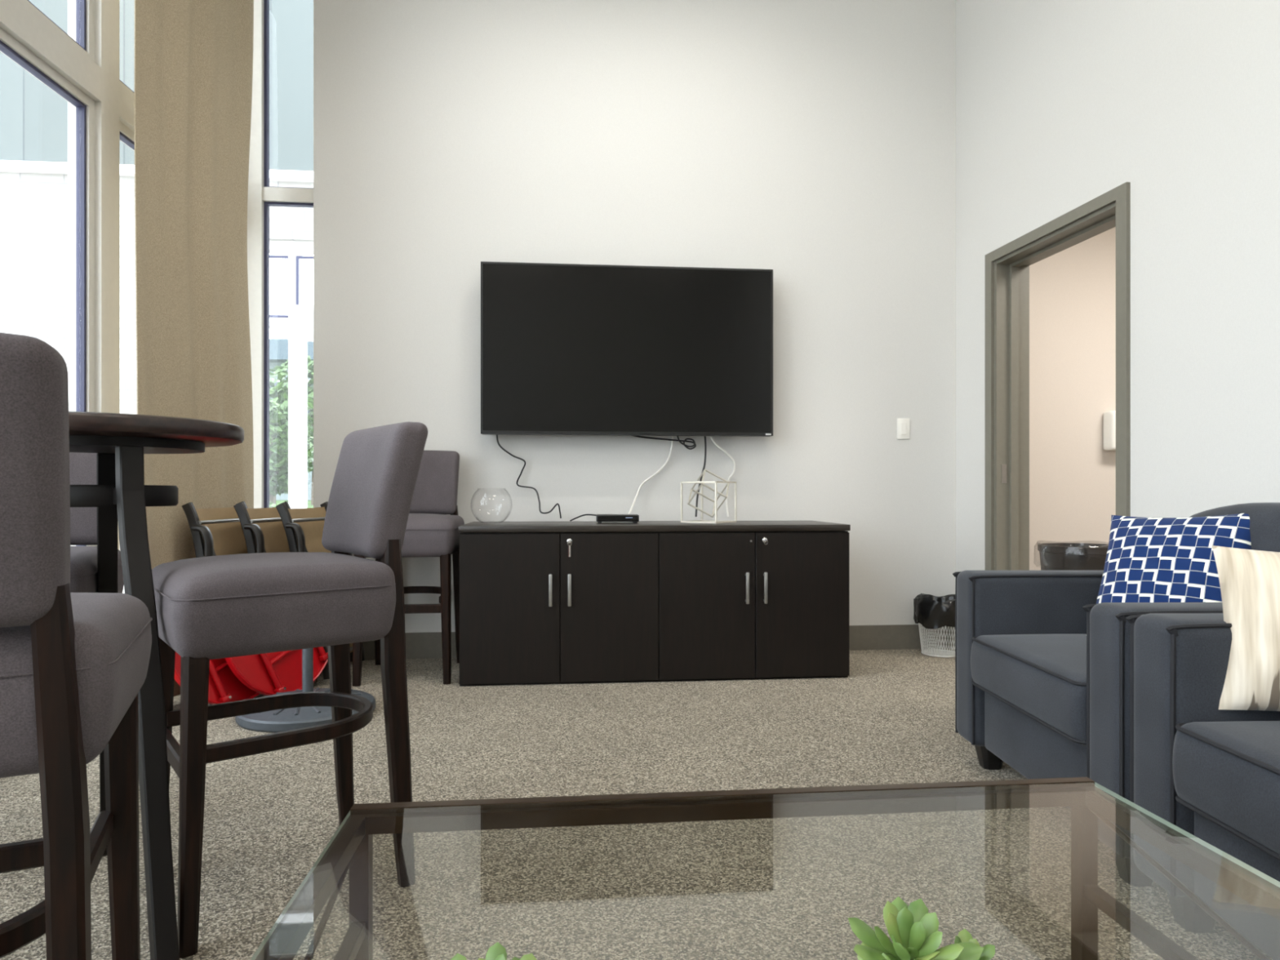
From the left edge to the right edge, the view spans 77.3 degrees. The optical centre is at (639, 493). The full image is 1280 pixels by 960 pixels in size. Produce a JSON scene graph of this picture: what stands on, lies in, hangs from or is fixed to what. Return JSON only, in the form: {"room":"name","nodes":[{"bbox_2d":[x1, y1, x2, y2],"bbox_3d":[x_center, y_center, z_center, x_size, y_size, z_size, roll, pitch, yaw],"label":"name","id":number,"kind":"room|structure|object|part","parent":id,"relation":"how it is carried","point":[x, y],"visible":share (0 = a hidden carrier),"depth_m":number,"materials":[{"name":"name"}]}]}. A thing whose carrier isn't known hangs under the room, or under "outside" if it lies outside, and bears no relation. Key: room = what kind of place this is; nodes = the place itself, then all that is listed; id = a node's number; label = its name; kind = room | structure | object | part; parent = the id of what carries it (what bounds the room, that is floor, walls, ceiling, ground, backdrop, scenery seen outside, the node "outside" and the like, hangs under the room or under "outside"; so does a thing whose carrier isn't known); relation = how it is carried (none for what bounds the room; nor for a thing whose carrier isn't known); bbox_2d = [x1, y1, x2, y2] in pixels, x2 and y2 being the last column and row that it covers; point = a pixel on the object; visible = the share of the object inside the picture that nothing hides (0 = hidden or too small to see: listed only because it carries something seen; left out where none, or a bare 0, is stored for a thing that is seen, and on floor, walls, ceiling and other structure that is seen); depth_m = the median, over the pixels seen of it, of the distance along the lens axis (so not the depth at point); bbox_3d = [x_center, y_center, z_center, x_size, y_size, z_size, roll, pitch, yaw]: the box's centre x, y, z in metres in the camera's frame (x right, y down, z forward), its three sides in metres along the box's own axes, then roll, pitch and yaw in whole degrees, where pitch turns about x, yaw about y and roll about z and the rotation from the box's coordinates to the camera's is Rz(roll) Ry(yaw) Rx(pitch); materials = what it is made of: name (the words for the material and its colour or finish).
{"room":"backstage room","nodes":[
{"label":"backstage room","id":0,"kind":"room"},
{"bbox_2d":[313,0,955,632],"bbox_3d":[0.030,-1.280,4.567,3.602,4.350,0.200,0,0,-5],"label":"wall","id":1,"kind":"structure","parent":0,"point":[812,143],"depth_m":4.47,"materials":[{"name":"paint"}]},
{"bbox_2d":[480,261,773,436],"bbox_3d":[-0.063,-0.774,4.388,1.585,0.915,0.136,0,0,-5],"label":"television","id":2,"kind":"object","parent":1,"relation":"attached to","point":[566,348],"visible":1,"depth_m":4.32,"materials":[{"name":"black plastic"}]},
{"bbox_2d":[496,435,561,518],"bbox_3d":[-0.605,-0.101,4.357,0.356,0.471,0.046,0,0,-3],"label":"power cable","id":3,"kind":"object","parent":2,"relation":"hanging from","point":[500,446],"visible":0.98,"depth_m":4.36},
{"bbox_2d":[627,435,673,514],"bbox_3d":[0.013,-0.104,4.364,0.367,0.460,0.128,0,0,-41],"label":"cable","id":4,"kind":"object","parent":2,"relation":"hanging from","point":[672,443],"visible":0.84,"depth_m":4.43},
{"bbox_2d":[633,435,696,449],"bbox_3d":[0.100,-0.293,4.421,0.422,0.100,0.039,0,0,-1],"label":"coiled cable","id":5,"kind":"object","parent":2,"relation":"hanging from","point":[687,446],"visible":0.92,"depth_m":4.41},
{"bbox_2d":[695,435,706,516],"bbox_3d":[0.338,-0.105,4.449,0.063,0.470,0.030,0,0,0],"label":"cable","id":6,"kind":"object","parent":2,"relation":"hanging from","point":[704,463],"visible":0.77,"depth_m":4.45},
{"bbox_2d":[709,435,735,516],"bbox_3d":[0.458,-0.106,4.465,0.159,0.472,0.032,0,0,-10],"label":"power cable","id":7,"kind":"object","parent":2,"relation":"hanging from","point":[711,437],"visible":0.86,"depth_m":4.47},
{"bbox_2d":[363,624,955,659],"bbox_3d":[0.041,0.825,4.462,3.602,0.140,0.012,0,0,-5],"label":"baseboard","id":8,"kind":"structure","parent":1,"relation":"attached to","point":[889,637],"depth_m":4.58,"materials":[{"name":"plastic"}]},
{"bbox_2d":[897,417,910,439],"bbox_3d":[1.517,-0.373,4.603,0.076,0.120,0.012,0,0,-5],"label":"light switch","id":9,"kind":"object","parent":1,"relation":"attached to","point":[903,424],"visible":1,"depth_m":4.60,"materials":[{"name":"white plastic"}]},
{"bbox_2d":[0,648,1272,959],"bbox_3d":[1.450,0.955,1.100,7.500,0.120,8.800,0,0,0],"label":"floor","id":10,"kind":"structure","parent":0,"point":[789,888],"depth_m":2.07,"materials":[{"name":"carpet"}]},
{"bbox_2d":[0,332,152,959],"bbox_3d":[-0.905,0.361,0.998,0.462,1.067,0.552,0,0,-26],"label":"bar stool","id":11,"kind":"object","parent":10,"relation":"on","point":[73,666],"visible":1,"depth_m":0.91,"materials":[{"name":"grey fabric"}]},
{"bbox_3d":[-0.820,-0.011,0.820,0.386,0.322,0.157,0,0,-26],"label":"backrest","id":12,"kind":"part","parent":11,"relation":"part of","materials":[{"name":"grey fabric"}]},
{"bbox_3d":[-1.008,0.560,1.214,0.336,0.040,0.022,0,0,-26],"label":"rail","id":13,"kind":"part","parent":11,"relation":"part of","materials":[{"name":"brown wood"}]},
{"bbox_3d":[-0.662,0.500,0.916,0.060,0.790,0.069,0,0,-26],"label":"leg","id":14,"kind":"part","parent":11,"relation":"part of","materials":[{"name":"brown wood"}]},
{"bbox_3d":[-0.927,0.235,1.045,0.458,0.192,0.444,0,0,-26],"label":"seat","id":15,"kind":"part","parent":11,"relation":"part of","materials":[{"name":"grey fabric"}]},
{"bbox_3d":[-0.837,0.595,1.292,0.049,0.600,0.055,0,0,-26],"label":"leg","id":16,"kind":"part","parent":11,"relation":"part of","materials":[{"name":"brown wood"}]},
{"bbox_2d":[69,452,124,593],"bbox_3d":[-1.678,0.361,2.139,0.462,1.067,0.552,0,0,-20],"label":"bar stool","id":17,"kind":"object","parent":10,"relation":"on","point":[82,466],"visible":0.15,"depth_m":2.30,"materials":[{"name":"grey fabric"}]},
{"bbox_3d":[-1.747,-0.011,2.324,0.386,0.322,0.157,0,0,-20],"label":"backrest","id":18,"kind":"part","parent":17,"relation":"part of","materials":[{"name":"grey fabric"}]},
{"bbox_3d":[-1.660,0.235,2.090,0.458,0.192,0.444,0,0,-20],"label":"seat","id":19,"kind":"part","parent":17,"relation":"part of","materials":[{"name":"grey fabric"}]},
{"bbox_2d":[68,411,244,959],"bbox_3d":[-1.275,0.366,1.816,0.674,1.058,0.980,0,0,-32],"label":"bar table","id":20,"kind":"object","parent":10,"relation":"on","point":[120,494],"visible":0.67,"depth_m":1.64,"materials":[{"name":"brown wood"}]},
{"bbox_3d":[-1.414,0.397,2.126,0.044,0.996,0.306,0,0,-33],"label":"leg","id":21,"kind":"part","parent":20,"relation":"part of","materials":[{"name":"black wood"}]},
{"bbox_3d":[-1.228,-0.111,1.840,0.400,0.020,0.400,0,0,0],"label":"mounting plate","id":22,"kind":"part","parent":20,"relation":"part of","materials":[{"name":"black wood"}]},
{"bbox_3d":[-0.987,0.397,1.599,0.306,0.996,0.044,0,0,45],"label":"leg","id":23,"kind":"part","parent":20,"relation":"part of","materials":[{"name":"black wood"}]},
{"bbox_2d":[182,501,248,557],"bbox_3d":[-1.843,0.458,3.639,0.214,0.842,0.590,0,0,-1],"label":"folding chair","id":24,"kind":"object","parent":10,"relation":"on","point":[216,531],"visible":0.23,"depth_m":3.60,"materials":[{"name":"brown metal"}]},
{"bbox_3d":[-1.856,0.457,3.404,0.071,0.846,0.026,-7,0,-1],"label":"rail","id":25,"kind":"part","parent":24,"relation":"part of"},
{"bbox_3d":[-1.828,0.312,3.374,0.068,0.369,0.050,-7,0,-1],"label":"armrest","id":26,"kind":"part","parent":24,"relation":"part of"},
{"bbox_3d":[-1.879,0.124,3.638,0.017,0.017,0.470,-7,0,-1],"label":"cross rod","id":27,"kind":"part","parent":24,"relation":"part of","materials":[{"name":"metal"}]},
{"bbox_2d":[173,652,259,704],"bbox_3d":[-1.746,0.602,3.407,0.150,0.574,0.581,0,0,23],"label":"chair","id":28,"kind":"object","parent":10,"relation":"on","point":[224,686],"visible":0.12,"depth_m":3.33,"materials":[{"name":"red paint"}]},
{"bbox_3d":[-1.788,0.641,3.279,0.025,0.440,0.025,-13,12,25],"label":"folded leg","id":29,"kind":"part","parent":28,"relation":"part of","materials":[{"name":"red paint"}]},
{"bbox_2d":[233,501,290,553],"bbox_3d":[-1.706,0.459,3.819,0.230,0.840,0.590,0,0,-1],"label":"folding chair","id":30,"kind":"object","parent":10,"relation":"on","point":[263,528],"visible":0.29,"depth_m":3.78,"materials":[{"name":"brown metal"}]},
{"bbox_3d":[-1.720,0.458,3.584,0.071,0.846,0.026,-9,0,-1],"label":"rail","id":31,"kind":"part","parent":30,"relation":"part of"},
{"bbox_3d":[-1.695,0.313,3.554,0.068,0.369,0.050,-9,0,-1],"label":"armrest","id":32,"kind":"part","parent":30,"relation":"part of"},
{"bbox_3d":[-1.749,0.125,3.818,0.017,0.017,0.470,-9,0,-1],"label":"cross rod","id":33,"kind":"part","parent":30,"relation":"part of","materials":[{"name":"metal"}]},
{"bbox_3d":[-1.729,0.458,4.054,0.071,0.846,0.026,-9,0,-1],"label":"rail","id":34,"kind":"part","parent":30,"relation":"part of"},
{"bbox_2d":[225,646,328,695],"bbox_3d":[-1.595,0.602,3.557,0.151,0.573,0.580,0,0,22],"label":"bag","id":35,"kind":"object","parent":10,"relation":"on","point":[273,673],"visible":0.26,"depth_m":3.47,"materials":[{"name":"red paint"}]},
{"bbox_3d":[-1.636,0.648,3.430,0.025,0.440,0.025,-13,15,24],"label":"folded leg","id":36,"kind":"part","parent":35,"relation":"part of","materials":[{"name":"red paint"}]},
{"bbox_3d":[-1.542,0.553,3.677,0.025,0.440,0.025,-13,15,24],"label":"folded leg","id":37,"kind":"part","parent":35,"relation":"part of","materials":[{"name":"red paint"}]},
{"bbox_2d":[151,422,427,958],"bbox_3d":[-0.813,0.361,1.868,0.552,1.067,0.462,0,0,-39],"label":"bar stool","id":38,"kind":"object","parent":10,"relation":"on","point":[220,606],"visible":0.95,"depth_m":1.74,"materials":[{"name":"grey fabric"}]},
{"bbox_3d":[-1.114,0.595,1.865,0.055,0.600,0.049,0,0,-39],"label":"leg","id":39,"kind":"part","parent":38,"relation":"part of","materials":[{"name":"brown wood"}]},
{"bbox_3d":[-0.999,0.560,1.718,0.022,0.040,0.336,0,0,-39],"label":"rail","id":40,"kind":"part","parent":38,"relation":"part of","materials":[{"name":"brown wood"}]},
{"bbox_3d":[-0.879,0.595,1.573,0.055,0.600,0.049,0,0,-39],"label":"leg","id":41,"kind":"part","parent":38,"relation":"part of","materials":[{"name":"brown wood"}]},
{"bbox_3d":[-0.853,0.235,1.835,0.444,0.192,0.458,0,0,-39],"label":"seat","id":42,"kind":"part","parent":38,"relation":"part of","materials":[{"name":"grey fabric"}]},
{"bbox_3d":[-0.789,0.500,2.122,0.069,0.790,0.060,0,0,-39],"label":"leg","id":43,"kind":"part","parent":38,"relation":"part of","materials":[{"name":"brown wood"}]},
{"bbox_3d":[-0.659,-0.011,1.992,0.157,0.322,0.386,0,0,-39],"label":"backrest","id":44,"kind":"part","parent":38,"relation":"part of","materials":[{"name":"grey fabric"}]},
{"bbox_3d":[-0.559,0.500,1.837,0.069,0.790,0.060,0,0,-39],"label":"leg","id":45,"kind":"part","parent":38,"relation":"part of","materials":[{"name":"brown wood"}]},
{"bbox_2d":[235,647,375,732],"bbox_3d":[-1.350,0.665,3.250,0.524,0.460,0.524,0,0,0],"label":"table base","id":46,"kind":"object","parent":10,"relation":"on","point":[291,718],"visible":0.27,"depth_m":3.06,"materials":[{"name":"grey metal"}]},
{"bbox_3d":[-1.350,0.858,3.250,0.524,0.075,0.524,0,0,0],"label":"plate","id":47,"kind":"part","parent":46,"relation":"part of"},
{"bbox_2d":[275,501,364,682],"bbox_3d":[-1.560,0.461,3.952,0.246,0.838,0.590,0,0,2],"label":"folding chair","id":48,"kind":"object","parent":10,"relation":"on","point":[303,527],"visible":0.28,"depth_m":3.91,"materials":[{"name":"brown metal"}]},
{"bbox_3d":[-1.588,0.460,3.718,0.071,0.846,0.026,-10,0,2],"label":"rail","id":49,"kind":"part","parent":48,"relation":"part of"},
{"bbox_3d":[-1.567,0.314,3.688,0.068,0.369,0.050,-10,0,2],"label":"armrest","id":50,"kind":"part","parent":48,"relation":"part of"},
{"bbox_3d":[-1.609,0.127,3.954,0.017,0.017,0.470,-10,0,2],"label":"cross rod","id":51,"kind":"part","parent":48,"relation":"part of","materials":[{"name":"metal"}]},
{"bbox_3d":[-1.521,0.551,3.748,0.064,0.644,0.022,-10,0,2],"label":"leg","id":52,"kind":"part","parent":48,"relation":"part of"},
{"bbox_3d":[-1.569,0.460,4.188,0.071,0.846,0.026,-10,0,2],"label":"rail","id":53,"kind":"part","parent":48,"relation":"part of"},
{"bbox_3d":[-1.505,0.551,4.153,0.064,0.644,0.022,-10,0,2],"label":"leg","id":54,"kind":"part","parent":48,"relation":"part of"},
{"bbox_2d":[352,450,464,686],"bbox_3d":[-1.140,0.332,4.009,0.488,1.126,0.582,0,0,-6],"label":"bar stool","id":55,"kind":"object","parent":10,"relation":"on","point":[430,531],"visible":0.44,"depth_m":3.81,"materials":[{"name":"grey fabric"}]},
{"bbox_3d":[-1.312,0.579,3.742,0.052,0.633,0.058,0,0,-6],"label":"leg","id":56,"kind":"part","parent":55,"relation":"part of","materials":[{"name":"brown wood"}]},
{"bbox_3d":[-1.351,0.478,4.178,0.063,0.833,0.073,0,0,-6],"label":"leg","id":57,"kind":"part","parent":55,"relation":"part of","materials":[{"name":"brown wood"}]},
{"bbox_3d":[-1.135,0.199,3.955,0.484,0.203,0.468,0,0,-6],"label":"seat","id":58,"kind":"part","parent":55,"relation":"part of","materials":[{"name":"grey fabric"}]},
{"bbox_3d":[-1.115,0.542,3.759,0.354,0.042,0.023,0,0,-6],"label":"rail","id":59,"kind":"part","parent":55,"relation":"part of","materials":[{"name":"brown wood"}]},
{"bbox_3d":[-1.161,-0.061,4.217,0.408,0.340,0.165,0,0,-6],"label":"backrest","id":60,"kind":"part","parent":55,"relation":"part of","materials":[{"name":"grey fabric"}]},
{"bbox_3d":[-0.919,0.579,3.781,0.052,0.633,0.058,0,0,-6],"label":"leg","id":61,"kind":"part","parent":55,"relation":"part of","materials":[{"name":"brown wood"}]},
{"bbox_3d":[-0.967,0.478,4.216,0.063,0.833,0.073,0,0,-6],"label":"leg","id":62,"kind":"part","parent":55,"relation":"part of","materials":[{"name":"brown wood"}]},
{"bbox_2d":[457,520,850,685],"bbox_3d":[0.062,0.522,4.075,1.868,0.745,0.634,0,0,-5],"label":"storage cabinet","id":63,"kind":"object","parent":10,"relation":"on","point":[564,602],"visible":1,"depth_m":3.79,"materials":[{"name":"brown laminate"}]},
{"bbox_2d":[470,488,512,522],"bbox_3d":[-0.763,0.060,4.109,0.212,0.176,0.212,0,0,0],"label":"bowl","id":64,"kind":"object","parent":63,"relation":"on","point":[477,488],"visible":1,"depth_m":4.08,"materials":[{"name":"clear glass"}]},
{"bbox_3d":[-0.607,0.535,3.732,0.462,0.695,0.020,0,0,-5],"label":"door","id":65,"kind":"part","parent":63,"relation":"part of","materials":[{"name":"brown laminate"}]},
{"bbox_3d":[-0.416,0.450,3.725,0.016,0.150,0.030,0,0,-5],"label":"handle","id":66,"kind":"part","parent":63,"relation":"part of","materials":[{"name":"silver metal"}]},
{"bbox_3d":[-0.329,0.450,3.734,0.016,0.150,0.030,0,0,-5],"label":"handle","id":67,"kind":"part","parent":63,"relation":"part of","materials":[{"name":"silver metal"}]},
{"bbox_2d":[569,514,596,521],"bbox_3d":[-0.279,0.128,4.217,0.203,0.042,0.018,0,0,21],"label":"lead","id":68,"kind":"object","parent":63,"relation":"on","point":[583,514],"visible":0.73,"depth_m":4.22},
{"bbox_3d":[-0.143,0.535,3.777,0.462,0.695,0.020,0,0,-5],"label":"door","id":69,"kind":"part","parent":63,"relation":"part of","materials":[{"name":"brown laminate"}]},
{"bbox_2d":[595,514,639,523],"bbox_3d":[-0.116,0.129,4.109,0.216,0.042,0.163,0,0,-3],"label":"cable box","id":70,"kind":"object","parent":63,"relation":"on","point":[634,518],"visible":0.98,"depth_m":4.03,"materials":[{"name":"black plastic"}]},
{"bbox_3d":[-0.112,0.125,4.030,0.200,0.026,0.003,0,0,-3],"label":"panel","id":71,"kind":"part","parent":70,"relation":"part of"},
{"bbox_3d":[0.321,0.535,3.821,0.462,0.695,0.020,0,0,-5],"label":"door","id":72,"kind":"part","parent":63,"relation":"part of","materials":[{"name":"brown laminate"}]},
{"bbox_2d":[680,468,736,523],"bbox_3d":[0.357,0.010,4.157,0.250,0.279,0.234,0,0,35],"label":"sculpture","id":73,"kind":"object","parent":63,"relation":"on","point":[703,473],"visible":1,"depth_m":4.13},
{"bbox_3d":[0.511,0.450,3.815,0.016,0.150,0.030,0,0,-5],"label":"handle","id":74,"kind":"part","parent":63,"relation":"part of","materials":[{"name":"silver metal"}]},
{"bbox_3d":[0.599,0.450,3.823,0.016,0.150,0.030,0,0,-5],"label":"handle","id":75,"kind":"part","parent":63,"relation":"part of","materials":[{"name":"silver metal"}]},
{"bbox_3d":[0.785,0.535,3.866,0.462,0.695,0.020,0,0,-5],"label":"door","id":76,"kind":"part","parent":63,"relation":"part of","materials":[{"name":"brown laminate"}]},
{"bbox_2d":[250,777,1279,959],"bbox_3d":[0.190,0.684,0.922,1.190,0.421,0.720,0,0,-6],"label":"coffee table","id":77,"kind":"object","parent":10,"relation":"on","point":[352,848],"visible":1,"depth_m":1.23,"materials":[{"name":"clear glass"}]},
{"bbox_3d":[-0.388,0.574,0.865,0.009,0.131,0.662,0,0,-6],"label":"brace rod","id":78,"kind":"part","parent":77,"relation":"part of","materials":[{"name":"brown metal"}]},
{"bbox_3d":[-0.388,0.650,0.865,0.020,0.020,0.664,0,0,-6],"label":"rail","id":79,"kind":"part","parent":77,"relation":"part of","materials":[{"name":"brown metal"}]},
{"bbox_3d":[-0.422,0.702,1.209,0.028,0.386,0.028,0,0,-6],"label":"leg","id":80,"kind":"part","parent":77,"relation":"part of","materials":[{"name":"brown metal"}]},
{"bbox_2d":[450,942,537,959],"bbox_3d":[-0.135,0.441,0.700,0.090,0.068,0.076,0,0,0],"label":"succulent plant","id":81,"kind":"object","parent":77,"relation":"on","point":[496,952],"visible":1,"depth_m":0.72,"materials":[{"name":"plant"}]},
{"bbox_2d":[848,896,995,959],"bbox_3d":[0.241,0.424,0.712,0.133,0.101,0.093,0,0,-39],"label":"succulent plant","id":82,"kind":"object","parent":77,"relation":"on","point":[914,935],"visible":1,"depth_m":0.72,"materials":[{"name":"plant"}]},
{"bbox_3d":[0.735,0.702,1.323,0.028,0.386,0.028,0,0,-6],"label":"leg","id":83,"kind":"part","parent":77,"relation":"part of","materials":[{"name":"brown metal"}]},
{"bbox_3d":[0.768,0.650,0.979,0.020,0.020,0.664,0,0,-6],"label":"rail","id":84,"kind":"part","parent":77,"relation":"part of","materials":[{"name":"brown metal"}]},
{"bbox_3d":[0.768,0.574,0.979,0.009,0.131,0.662,0,0,-6],"label":"brace rod","id":85,"kind":"part","parent":77,"relation":"part of","materials":[{"name":"brown metal"}]},
{"bbox_2d":[913,593,955,657],"bbox_3d":[1.676,0.732,4.456,0.300,0.322,0.296,0,0,0],"label":"wastebasket","id":86,"kind":"object","parent":10,"relation":"on","point":[932,612],"visible":0.78,"depth_m":4.38,"materials":[{"name":"white"}]},
{"bbox_2d":[1033,540,1108,569],"bbox_3d":[2.515,0.587,4.580,0.471,0.617,0.472,0,0,0],"label":"trash can","id":87,"kind":"object","parent":10,"relation":"on","point":[1053,556],"visible":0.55,"depth_m":4.44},
{"bbox_2d":[952,502,1279,886],"bbox_3d":[1.536,0.460,2.235,0.982,0.870,0.940,0,0,0],"label":"armchair","id":88,"kind":"object","parent":10,"relation":"on","point":[1042,668],"visible":0.43,"depth_m":2.22,"materials":[{"name":"fabric"}]},
{"bbox_2d":[970,634,1086,745],"bbox_3d":[1.371,0.519,2.235,0.652,0.188,0.638,0,0,0],"label":"seat cushion","id":89,"kind":"object","parent":88,"relation":"on","point":[1042,677],"depth_m":2.18,"materials":[{"name":"fabric"}]},
{"bbox_3d":[1.522,0.535,2.631,0.920,0.562,0.147,0,0,0],"label":"arm","id":90,"kind":"part","parent":88,"relation":"part of","materials":[{"name":"fabric"}]},
{"bbox_3d":[1.522,0.535,1.839,0.920,0.562,0.147,0,0,0],"label":"arm","id":91,"kind":"part","parent":88,"relation":"part of","materials":[{"name":"fabric"}]},
{"bbox_2d":[1096,513,1251,604],"bbox_3d":[1.546,0.250,2.336,0.230,0.404,0.413,0,0,-36],"label":"throw pillow","id":92,"kind":"object","parent":88,"relation":"on","point":[1148,559],"visible":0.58,"depth_m":2.30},
{"bbox_2d":[1188,502,1279,551],"bbox_3d":[1.750,0.255,2.235,0.221,0.460,0.638,0,0,0],"label":"cushion","id":93,"kind":"object","parent":88,"relation":"on","point":[1264,517],"depth_m":2.19,"materials":[{"name":"fabric"}]},
{"bbox_2d":[1125,613,1279,959],"bbox_3d":[1.536,0.460,1.272,0.982,0.870,0.940,0,0,0],"label":"armchair","id":94,"kind":"object","parent":10,"relation":"on","point":[1212,773],"visible":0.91,"depth_m":1.59,"materials":[{"name":"fabric"}]},
{"bbox_2d":[1172,720,1279,854],"bbox_3d":[1.371,0.519,1.272,0.652,0.188,0.638,0,0,0],"label":"seat cushion","id":95,"kind":"object","parent":94,"relation":"on","point":[1227,773],"depth_m":1.44,"materials":[{"name":"fabric"}]},
{"bbox_2d":[1211,545,1279,711],"bbox_3d":[1.373,0.273,1.546,0.440,0.332,0.173,0,0,25],"label":"throw pillow","id":96,"kind":"object","parent":94,"relation":"on","point":[1249,580],"visible":0.96,"depth_m":1.57,"materials":[{"name":"beige fabric"}]},
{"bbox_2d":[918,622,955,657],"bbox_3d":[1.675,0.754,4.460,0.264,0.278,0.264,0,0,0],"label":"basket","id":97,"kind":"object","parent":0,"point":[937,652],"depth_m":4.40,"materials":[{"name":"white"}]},
{"bbox_2d":[1029,226,1115,569],"bbox_3d":[3.492,-0.480,5.265,3.119,2.750,0.150,0,0,-6],"label":"wall","id":98,"kind":"structure","parent":0,"point":[1073,290],"depth_m":5.11,"materials":[{"name":"paint"}]},
{"bbox_2d":[1103,410,1115,450],"bbox_3d":[3.056,-0.400,5.082,0.180,0.250,0.110,0,0,-6],"label":"dispenser","id":99,"kind":"object","parent":98,"relation":"attached to","point":[1109,417],"visible":0.4,"depth_m":5.05,"materials":[{"name":"white plastic"}]},
{"bbox_2d":[955,0,1279,572],"bbox_3d":[2.491,-1.280,0.694,0.170,4.350,8.000,0,0,-8],"label":"wall","id":100,"kind":"structure","parent":0,"point":[1061,104],"depth_m":3.17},
{"bbox_2d":[985,182,1130,569],"bbox_3d":[2.038,-0.196,3.825,0.208,2.182,1.025,0,0,-8],"label":"door frame","id":101,"kind":"structure","parent":100,"relation":"in","point":[1007,277],"depth_m":4.24,"materials":[{"name":"paint"}]},
{"bbox_3d":[1.934,-0.105,4.249,0.028,0.100,0.002,0,0,-8],"label":"strike plate","id":102,"kind":"part","parent":101,"relation":"part of","materials":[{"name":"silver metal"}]},
{"bbox_3d":[-2.013,-3.340,4.371,0.518,0.230,0.247,0,0,0],"label":"wall","id":103,"kind":"structure","parent":0,"visible":0},
{"bbox_2d":[247,0,313,508],"bbox_3d":[-1.959,-1.165,4.339,0.400,4.120,0.115,0,0,-5],"label":"window","id":104,"kind":"structure","parent":103,"relation":"in","point":[260,197],"depth_m":4.27,"materials":[{"name":"metal"}]},
{"bbox_3d":[-2.022,-3.340,0.474,0.583,0.230,7.566,0,0,0],"label":"wall","id":105,"kind":"structure","parent":0,"visible":0},
{"bbox_2d":[0,0,101,546],"bbox_3d":[-2.113,-1.165,2.331,0.125,4.120,1.552,0,0,-3],"label":"window","id":106,"kind":"structure","parent":105,"relation":"in","point":[65,64],"depth_m":3.06,"materials":[{"name":"metal"}]},
{"bbox_3d":[-2.113,-1.165,2.331,0.125,4.120,1.552,0,0,-3],"label":"frame","id":107,"kind":"part","parent":106,"relation":"part of","materials":[{"name":"metal"}]},
{"bbox_2d":[67,0,134,550],"bbox_3d":[-2.186,-1.165,3.682,0.130,4.120,1.154,0,0,-3],"label":"window","id":108,"kind":"structure","parent":105,"relation":"in","point":[114,115],"depth_m":3.15,"materials":[{"name":"metal"}]},
{"bbox_3d":[-2.182,-1.180,3.692,0.060,3.950,0.931,0,0,-3],"label":"sash","id":109,"kind":"part","parent":108,"relation":"part of","materials":[{"name":"metal"}]},
{"bbox_2d":[133,0,253,696],"bbox_3d":[-2.037,-1.194,3.579,0.154,4.118,1.152,0,0,-3],"label":"curtain","id":110,"kind":"object","parent":105,"relation":"hanging from","point":[193,59],"visible":0.74,"depth_m":3.58,"materials":[{"name":"fabric"}]},
{"label":"outside","id":111,"kind":"structure","parent":0,"visible":0},
{"bbox_2d":[275,500,313,507],"bbox_3d":[0.000,0.525,41.500,120.000,0.860,57.000,0,0,0],"label":"lawn","id":112,"kind":"structure","parent":111,"point":[277,502],"depth_m":30.76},
{"bbox_2d":[269,501,278,507],"bbox_3d":[-8.614,0.447,17.402,1.652,0.660,1.631,0,0,0],"label":"shrub","id":113,"kind":"object","parent":112,"relation":"on","point":[271,504],"visible":0.02,"depth_m":17.58,"materials":[{"name":"green plant"}]},
{"bbox_2d":[269,400,313,507],"bbox_3d":[-9.018,-0.735,19.479,2.152,3.267,2.182,0,0,0],"label":"tree","id":114,"kind":"object","parent":112,"relation":"on","point":[278,421],"visible":0.28,"depth_m":19.19,"materials":[{"name":"green plant"}]},
{"bbox_2d":[269,355,313,505],"bbox_3d":[-11.436,-2.117,28.051,4.688,5.428,4.593,0,0,0],"label":"tree","id":115,"kind":"object","parent":112,"relation":"on","point":[279,393],"visible":0.12,"depth_m":26.82,"materials":[{"name":"green plant"}]},
{"bbox_2d":[269,338,313,500],"bbox_3d":[-15.600,-3.255,38.850,11.200,7.100,7.300,0,0,0],"label":"building","id":116,"kind":"structure","parent":112,"relation":"on","point":[278,348],"depth_m":35.20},
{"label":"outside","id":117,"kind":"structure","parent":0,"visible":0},
{"bbox_3d":[0.000,1.025,-8.500,120.000,0.140,43.000,0,0,0],"label":"paving","id":118,"kind":"object","parent":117,"visible":0},
{"bbox_2d":[269,240,313,508],"bbox_3d":[-2.421,-0.675,7.385,2.471,3.260,0.214,0,0,-5],"label":"building","id":119,"kind":"structure","parent":118,"relation":"on","point":[295,317],"depth_m":7.31,"materials":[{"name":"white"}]},
{"bbox_3d":[-3.061,-0.252,7.273,0.053,0.331,0.106,0,0,0],"label":"handle","id":120,"kind":"part","parent":119,"relation":"part of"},
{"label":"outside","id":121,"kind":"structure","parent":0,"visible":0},
{"bbox_2d":[0,0,313,171],"bbox_3d":[-4.500,-5.005,7.290,15.083,4.200,0.249,0,0,-5],"label":"wall","id":122,"kind":"structure","parent":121,"point":[33,117],"depth_m":7.16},
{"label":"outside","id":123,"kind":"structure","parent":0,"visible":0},
{"bbox_2d":[0,172,313,593],"bbox_3d":[-5.300,-0.935,7.198,13.480,3.780,0.289,0,0,-5],"label":"building","id":124,"kind":"structure","parent":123,"point":[33,206],"depth_m":7.06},
{"bbox_2d":[0,160,313,182],"bbox_3d":[-4.500,-2.865,7.240,15.092,0.080,0.349,0,0,-5],"label":"trim","id":125,"kind":"structure","parent":124,"relation":"attached to","point":[6,166],"depth_m":7.03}
]}

